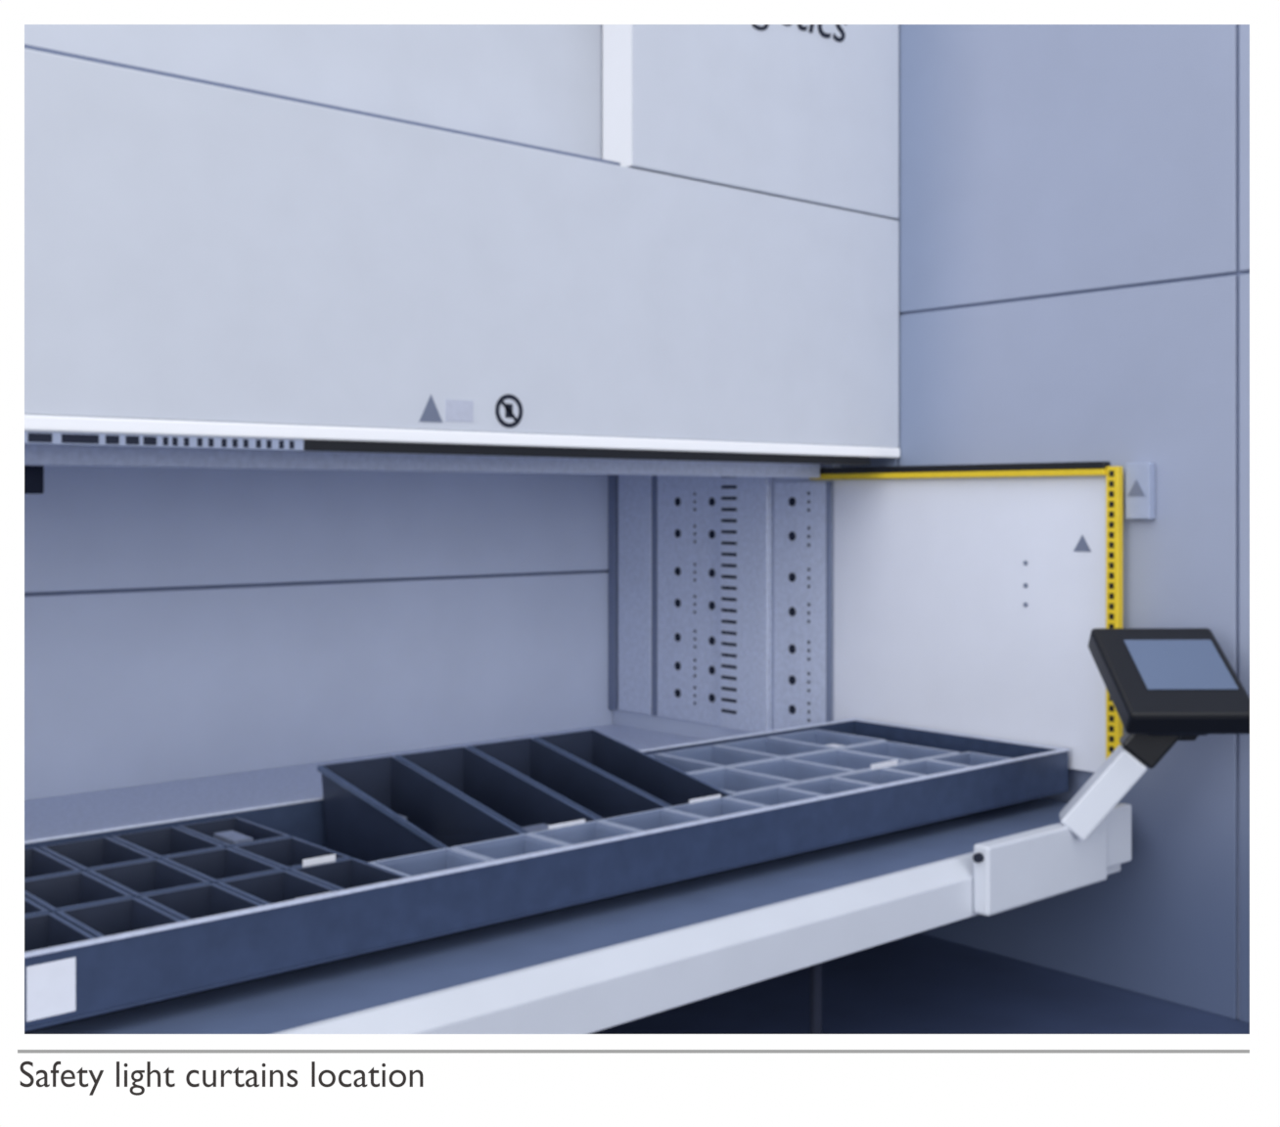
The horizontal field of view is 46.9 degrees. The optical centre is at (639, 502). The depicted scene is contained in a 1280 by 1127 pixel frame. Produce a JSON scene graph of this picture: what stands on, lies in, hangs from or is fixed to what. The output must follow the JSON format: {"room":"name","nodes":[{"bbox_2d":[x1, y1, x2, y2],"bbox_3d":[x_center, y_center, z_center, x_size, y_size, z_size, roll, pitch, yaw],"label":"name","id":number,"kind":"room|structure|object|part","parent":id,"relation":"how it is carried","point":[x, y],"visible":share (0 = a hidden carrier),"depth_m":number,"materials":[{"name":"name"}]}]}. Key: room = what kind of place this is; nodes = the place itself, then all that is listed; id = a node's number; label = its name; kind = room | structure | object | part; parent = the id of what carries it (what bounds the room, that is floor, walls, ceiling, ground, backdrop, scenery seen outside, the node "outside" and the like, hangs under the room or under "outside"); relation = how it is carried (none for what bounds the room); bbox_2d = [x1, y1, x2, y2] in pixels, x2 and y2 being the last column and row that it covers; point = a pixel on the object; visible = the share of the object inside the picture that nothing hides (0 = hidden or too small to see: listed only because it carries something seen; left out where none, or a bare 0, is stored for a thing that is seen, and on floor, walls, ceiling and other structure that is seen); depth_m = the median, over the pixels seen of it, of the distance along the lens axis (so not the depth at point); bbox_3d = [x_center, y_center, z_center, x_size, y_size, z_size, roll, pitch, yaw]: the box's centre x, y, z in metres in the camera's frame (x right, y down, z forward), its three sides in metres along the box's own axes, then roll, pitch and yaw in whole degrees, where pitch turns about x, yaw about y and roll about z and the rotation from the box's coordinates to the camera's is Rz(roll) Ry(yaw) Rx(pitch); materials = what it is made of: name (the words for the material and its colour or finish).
{"room":"warehouse","nodes":[
{"label":"warehouse","id":0,"kind":"room"},
{"bbox_2d":[590,933,1249,1034],"bbox_3d":[-0.519,1.500,-0.200,15.000,0.100,14.000,0,0,-41],"label":"floor","id":1,"kind":"structure","parent":0,"point":[917,983],"depth_m":4.26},
{"bbox_2d":[24,24,1154,1034],"bbox_3d":[-1.443,-0.400,4.111,4.696,3.700,3.600,0,0,-41],"label":"module","id":2,"kind":"object","parent":1,"relation":"on","point":[389,389],"visible":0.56,"depth_m":4.40,"materials":[{"name":"white metal"}]},
{"bbox_3d":[-1.432,-1.505,3.183,3.488,1.490,0.030,0,0,-41],"label":"cladding panel","id":3,"kind":"part","parent":2,"relation":"part of","materials":[{"name":"white metal"}]},
{"bbox_3d":[-1.873,0.400,4.565,4.648,1.100,0.050,0,0,-41],"label":"opening panel","id":4,"kind":"part","parent":2,"relation":"part of","materials":[{"name":"metal"}]},
{"bbox_3d":[-1.119,-0.118,3.676,4.610,0.067,0.060,0,0,-41],"label":"opening header rail","id":5,"kind":"part","parent":2,"relation":"part of","materials":[{"name":"metal"}]},
{"bbox_3d":[-0.894,-0.571,3.485,4.696,0.772,0.035,0,0,-41],"label":"cladding lintel panel","id":6,"kind":"part","parent":2,"relation":"part of","materials":[{"name":"white metal"}]},
{"bbox_3d":[-0.891,-0.167,3.481,4.694,0.034,0.036,0,0,-41],"label":"lintel trim","id":7,"kind":"part","parent":2,"relation":"part of","materials":[{"name":"white metal"}]},
{"bbox_2d":[24,718,1069,1032],"bbox_3d":[-0.150,0.808,3.742,3.103,0.128,0.848,0,0,-41],"label":"tray","id":8,"kind":"object","parent":2,"relation":"in","point":[90,978],"visible":0.55,"depth_m":3.13,"materials":[{"name":"metal"}]},
{"bbox_2d":[24,896,49,916],"bbox_3d":[-1.232,0.810,2.775,0.152,0.108,0.254,0,0,-41],"label":"storage bin","id":9,"kind":"object","parent":8,"relation":"in","point":[31,908],"visible":0.15,"depth_m":2.77,"materials":[{"name":"plastic"}]},
{"bbox_2d":[24,847,81,880],"bbox_3d":[-1.294,0.810,3.085,0.152,0.108,0.271,0,0,-41],"label":"storage bin","id":10,"kind":"object","parent":8,"relation":"in","point":[38,864],"visible":0.26,"depth_m":3.16,"materials":[{"name":"plastic"}]},
{"bbox_2d":[24,913,95,952],"bbox_3d":[-1.058,0.810,2.577,0.152,0.108,0.252,0,0,-41],"label":"storage bin","id":11,"kind":"object","parent":8,"relation":"in","point":[48,930],"visible":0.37,"depth_m":2.68,"materials":[{"name":"plastic"}]},
{"bbox_2d":[24,870,133,914],"bbox_3d":[-1.113,0.810,2.880,0.152,0.108,0.254,0,0,-41],"label":"storage bin","id":12,"kind":"object","parent":8,"relation":"in","point":[60,892],"visible":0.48,"depth_m":2.96,"materials":[{"name":"plastic"}]},
{"bbox_2d":[38,836,155,871],"bbox_3d":[-1.175,0.810,3.189,0.152,0.108,0.271,0,0,-41],"label":"storage bin","id":13,"kind":"object","parent":8,"relation":"in","point":[88,854],"visible":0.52,"depth_m":3.28,"materials":[{"name":"plastic"}]},
{"bbox_2d":[55,897,182,938],"bbox_3d":[-0.939,0.810,2.681,0.152,0.108,0.252,0,0,-41],"label":"storage bin","id":14,"kind":"object","parent":8,"relation":"in","point":[107,919],"visible":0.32,"depth_m":2.77,"materials":[{"name":"plastic"}]},
{"bbox_2d":[86,859,211,898],"bbox_3d":[-0.995,0.810,2.984,0.152,0.108,0.254,0,0,-41],"label":"storage bin","id":15,"kind":"object","parent":8,"relation":"in","point":[157,876],"visible":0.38,"depth_m":3.07,"materials":[{"name":"plastic"}]},
{"bbox_2d":[109,825,226,860],"bbox_3d":[-1.056,0.810,3.294,0.152,0.108,0.271,0,0,-41],"label":"storage bin","id":16,"kind":"object","parent":8,"relation":"in","point":[168,842],"visible":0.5,"depth_m":3.38,"materials":[{"name":"plastic"}]},
{"bbox_2d":[138,883,263,920],"bbox_3d":[-0.821,0.810,2.785,0.152,0.108,0.252,0,0,-41],"label":"storage bin","id":17,"kind":"object","parent":8,"relation":"in","point":[210,899],"visible":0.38,"depth_m":2.87,"materials":[{"name":"plastic"}]},
{"bbox_2d":[160,847,283,884],"bbox_3d":[-0.876,0.810,3.088,0.152,0.108,0.254,0,0,-41],"label":"storage bin","id":18,"kind":"object","parent":8,"relation":"in","point":[214,866],"visible":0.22,"depth_m":3.17,"materials":[{"name":"plastic"}]},
{"bbox_2d":[176,817,290,848],"bbox_3d":[-0.938,0.810,3.398,0.152,0.108,0.271,0,0,-41],"label":"storage bin","id":19,"kind":"object","parent":8,"relation":"in","point":[233,831],"visible":0.35,"depth_m":3.45,"materials":[{"name":"plastic"}]},
{"bbox_2d":[216,869,338,905],"bbox_3d":[-0.701,0.804,2.889,0.152,0.120,0.254,0,0,-41],"label":"storage bin","id":20,"kind":"object","parent":8,"relation":"in","point":[281,886],"visible":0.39,"depth_m":2.98,"materials":[{"name":"plastic"}]},
{"bbox_2d":[230,836,351,870],"bbox_3d":[-0.757,0.804,3.192,0.152,0.120,0.256,0,0,-41],"label":"storage bin","id":21,"kind":"object","parent":8,"relation":"in","point":[287,853],"visible":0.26,"depth_m":3.27,"materials":[{"name":"plastic"}]},
{"bbox_2d":[288,858,408,890],"bbox_3d":[-0.583,0.810,2.994,0.152,0.108,0.252,0,0,-41],"label":"storage bin","id":22,"kind":"object","parent":8,"relation":"in","point":[341,875],"visible":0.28,"depth_m":3.08,"materials":[{"name":"plastic"}]},
{"bbox_2d":[317,756,524,862],"bbox_3d":[-0.533,0.762,3.546,0.219,0.205,0.581,0,0,-41],"label":"bin","id":23,"kind":"object","parent":8,"relation":"in","point":[380,808],"visible":0.66,"depth_m":3.62,"materials":[{"name":"plastic"}]},
{"bbox_2d":[367,847,489,876],"bbox_3d":[-0.430,0.812,3.098,0.204,0.105,0.207,0,0,-41],"label":"clear bin","id":24,"kind":"object","parent":8,"relation":"in","point":[447,858],"visible":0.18,"depth_m":3.18,"materials":[{"name":"plastic"}]},
{"bbox_2d":[394,746,599,834],"bbox_3d":[-0.364,0.762,3.694,0.219,0.205,0.583,0,0,-41],"label":"bin","id":25,"kind":"object","parent":8,"relation":"in","point":[523,804],"visible":0.39,"depth_m":3.82,"materials":[{"name":"plastic"}]},
{"bbox_2d":[450,833,567,861],"bbox_3d":[-0.272,0.806,3.236,0.204,0.117,0.209,0,0,-41],"label":"clear bin","id":26,"kind":"object","parent":8,"relation":"in","point":[524,844],"visible":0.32,"depth_m":3.32,"materials":[{"name":"plastic"}]},
{"bbox_2d":[466,737,669,820],"bbox_3d":[-0.195,0.762,3.843,0.219,0.205,0.581,0,0,-41],"label":"bin","id":27,"kind":"object","parent":8,"relation":"in","point":[585,788],"visible":0.27,"depth_m":3.96,"materials":[{"name":"plastic"}]},
{"bbox_2d":[527,821,638,845],"bbox_3d":[-0.114,0.812,3.375,0.204,0.105,0.207,0,0,-41],"label":"clear bin","id":28,"kind":"object","parent":8,"relation":"in","point":[586,832],"visible":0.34,"depth_m":3.46,"materials":[{"name":"plastic"}]},
{"bbox_2d":[533,730,732,807],"bbox_3d":[-0.025,0.762,3.990,0.219,0.205,0.583,0,0,-41],"label":"bin","id":29,"kind":"object","parent":8,"relation":"in","point":[658,780],"visible":0.3,"depth_m":4.11,"materials":[{"name":"plastic"}]},
{"bbox_2d":[597,808,703,831],"bbox_3d":[0.044,0.812,3.514,0.204,0.105,0.207,0,0,-41],"label":"clear bin","id":30,"kind":"object","parent":8,"relation":"in","point":[657,818],"visible":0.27,"depth_m":3.60,"materials":[{"name":"plastic"}]},
{"bbox_2d":[647,753,724,774],"bbox_3d":[0.055,0.810,4.252,0.234,0.108,0.296,0,0,-41],"label":"clear bin","id":31,"kind":"object","parent":8,"relation":"in","point":[687,766],"visible":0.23,"depth_m":4.32,"materials":[{"name":"plastic"}]},
{"bbox_2d":[662,797,765,819],"bbox_3d":[0.202,0.812,3.652,0.204,0.105,0.207,0,0,-41],"label":"clear bin","id":32,"kind":"object","parent":8,"relation":"in","point":[720,806],"visible":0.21,"depth_m":3.74,"materials":[{"name":"plastic"}]},
{"bbox_2d":[656,744,781,768],"bbox_3d":[0.235,0.810,4.410,0.234,0.108,0.296,0,0,-41],"label":"clear bin","id":33,"kind":"object","parent":8,"relation":"in","point":[727,757],"visible":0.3,"depth_m":4.51,"materials":[{"name":"plastic"}]},
{"bbox_2d":[688,768,797,795],"bbox_3d":[0.248,0.812,4.031,0.234,0.105,0.279,0,0,-41],"label":"clear bin","id":34,"kind":"object","parent":8,"relation":"in","point":[730,781],"visible":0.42,"depth_m":4.14,"materials":[{"name":"plastic"}]},
{"bbox_2d":[723,786,822,807],"bbox_3d":[0.359,0.812,3.791,0.204,0.105,0.207,0,0,-41],"label":"clear bin","id":35,"kind":"object","parent":8,"relation":"in","point":[777,796],"visible":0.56,"depth_m":3.88,"materials":[{"name":"plastic"}]},
{"bbox_2d":[713,736,835,758],"bbox_3d":[0.415,0.810,4.568,0.234,0.108,0.296,0,0,-41],"label":"clear bin","id":36,"kind":"object","parent":8,"relation":"in","point":[784,749],"visible":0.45,"depth_m":4.67,"materials":[{"name":"plastic"}]},
{"bbox_2d":[728,758,856,782],"bbox_3d":[0.429,0.812,4.189,0.234,0.105,0.279,0,0,-41],"label":"clear bin","id":37,"kind":"object","parent":8,"relation":"in","point":[786,769],"visible":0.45,"depth_m":4.29,"materials":[{"name":"plastic"}]},
{"bbox_2d":[768,729,885,749],"bbox_3d":[0.596,0.810,4.726,0.234,0.108,0.296,0,0,-41],"label":"clear bin","id":38,"kind":"object","parent":8,"relation":"in","point":[838,741],"visible":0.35,"depth_m":4.82,"materials":[{"name":"plastic"}]},
{"bbox_2d":[779,777,873,795],"bbox_3d":[0.517,0.812,3.929,0.204,0.105,0.207,0,0,-41],"label":"clear bin","id":39,"kind":"object","parent":8,"relation":"in","point":[826,786],"visible":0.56,"depth_m":4.02,"materials":[{"name":"plastic"}]},
{"bbox_2d":[784,749,910,772],"bbox_3d":[0.610,0.806,4.347,0.234,0.117,0.281,0,0,-41],"label":"clear bin","id":40,"kind":"object","parent":8,"relation":"in","point":[837,758],"visible":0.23,"depth_m":4.44,"materials":[{"name":"plastic"}]},
{"bbox_2d":[831,768,922,785],"bbox_3d":[0.675,0.812,4.068,0.204,0.105,0.207,0,0,-41],"label":"clear bin","id":41,"kind":"object","parent":8,"relation":"in","point":[879,776],"visible":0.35,"depth_m":4.16,"materials":[{"name":"plastic"}]},
{"bbox_2d":[839,741,959,762],"bbox_3d":[0.789,0.812,4.506,0.234,0.105,0.279,0,0,-41],"label":"clear bin","id":42,"kind":"object","parent":8,"relation":"in","point":[889,750],"visible":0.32,"depth_m":4.60,"materials":[{"name":"plastic"}]},
{"bbox_2d":[881,759,967,776],"bbox_3d":[0.833,0.812,4.206,0.204,0.105,0.207,0,0,-41],"label":"clear bin","id":43,"kind":"object","parent":8,"relation":"in","point":[925,767],"visible":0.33,"depth_m":4.29,"materials":[{"name":"plastic"}]},
{"bbox_2d":[926,751,1012,767],"bbox_3d":[0.991,0.812,4.345,0.204,0.105,0.207,0,0,-41],"label":"clear bin","id":44,"kind":"object","parent":8,"relation":"in","point":[970,759],"visible":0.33,"depth_m":4.43,"materials":[{"name":"plastic"}]},
{"bbox_3d":[-0.066,-1.607,4.275,0.001,1.286,0.130,0,0,-41],"label":"panel edge trim","id":45,"kind":"part","parent":2,"relation":"part of","materials":[{"name":"white metal"}]},
{"bbox_3d":[0.377,-1.607,4.683,1.204,1.287,0.160,0,0,-41],"label":"cladding panel","id":46,"kind":"part","parent":2,"relation":"part of","materials":[{"name":"white metal"}]},
{"bbox_2d":[809,461,1110,479],"bbox_3d":[0.996,-0.100,4.798,0.038,0.041,1.164,0,0,-41],"label":"curtain","id":47,"kind":"object","parent":2,"relation":"attached to","point":[1065,469],"visible":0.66,"depth_m":4.71,"materials":[{"name":"yellow plastic"}]},
{"bbox_3d":[1.053,0.366,4.795,0.041,0.888,1.084,0,0,-41],"label":"bay guard panel","id":48,"kind":"part","parent":2,"relation":"part of","materials":[{"name":"white metal"}]},
{"bbox_2d":[972,628,1249,915],"bbox_3d":[1.199,0.692,3.936,0.784,0.687,0.432,0,0,-7],"label":"console","id":49,"kind":"object","parent":2,"relation":"attached to","point":[1165,687],"visible":0.98,"depth_m":3.88,"materials":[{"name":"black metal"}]},
{"bbox_3d":[1.234,0.775,3.940,0.202,0.244,0.229,0,0,-41],"label":"arm","id":50,"kind":"part","parent":49,"relation":"part of","materials":[{"name":"white metal"}]},
{"bbox_2d":[1088,628,1249,740],"bbox_3d":[1.411,0.490,3.931,0.468,0.283,0.470,0,0,-41],"label":"monitor","id":51,"kind":"object","parent":49,"relation":"on","point":[1162,684],"depth_m":3.87,"materials":[{"name":"black plastic"}]},
{"bbox_2d":[1105,466,1122,759],"bbox_3d":[1.397,0.354,4.346,0.031,0.918,0.040,0,0,-41],"label":"curtain","id":52,"kind":"object","parent":2,"relation":"attached to","point":[1114,475],"visible":0.66,"depth_m":4.33,"materials":[{"name":"yellow plastic"}]},
{"bbox_2d":[840,24,1249,1023],"bbox_3d":[2.279,-0.500,3.585,0.200,3.900,12.000,0,0,-41],"label":"wall","id":53,"kind":"structure","parent":0,"point":[1074,219],"depth_m":4.39,"materials":[{"name":"metal"}]},
{"label":"outside","id":54,"kind":"structure","parent":0,"visible":0},
{"bbox_2d":[0,0,1279,1126],"bbox_3d":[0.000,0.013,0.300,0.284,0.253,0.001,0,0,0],"label":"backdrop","id":55,"kind":"structure","parent":54,"point":[458,1090],"depth_m":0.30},
{"bbox_2d":[19,1061,422,1096],"bbox_3d":[-0.085,0.117,0.299,0.082,0.007,0.001,0,0,0],"label":"caption lettering","id":56,"kind":"object","parent":55,"relation":"on","point":[54,1072],"depth_m":0.30},
{"bbox_2d":[17,1050,1249,1053],"bbox_3d":[-0.001,0.111,0.299,0.250,0.001,0.001,0,0,0],"label":"line","id":57,"kind":"object","parent":55,"relation":"attached to","point":[19,1051],"visible":1,"depth_m":0.30,"materials":[{"name":"grey"}]}
]}

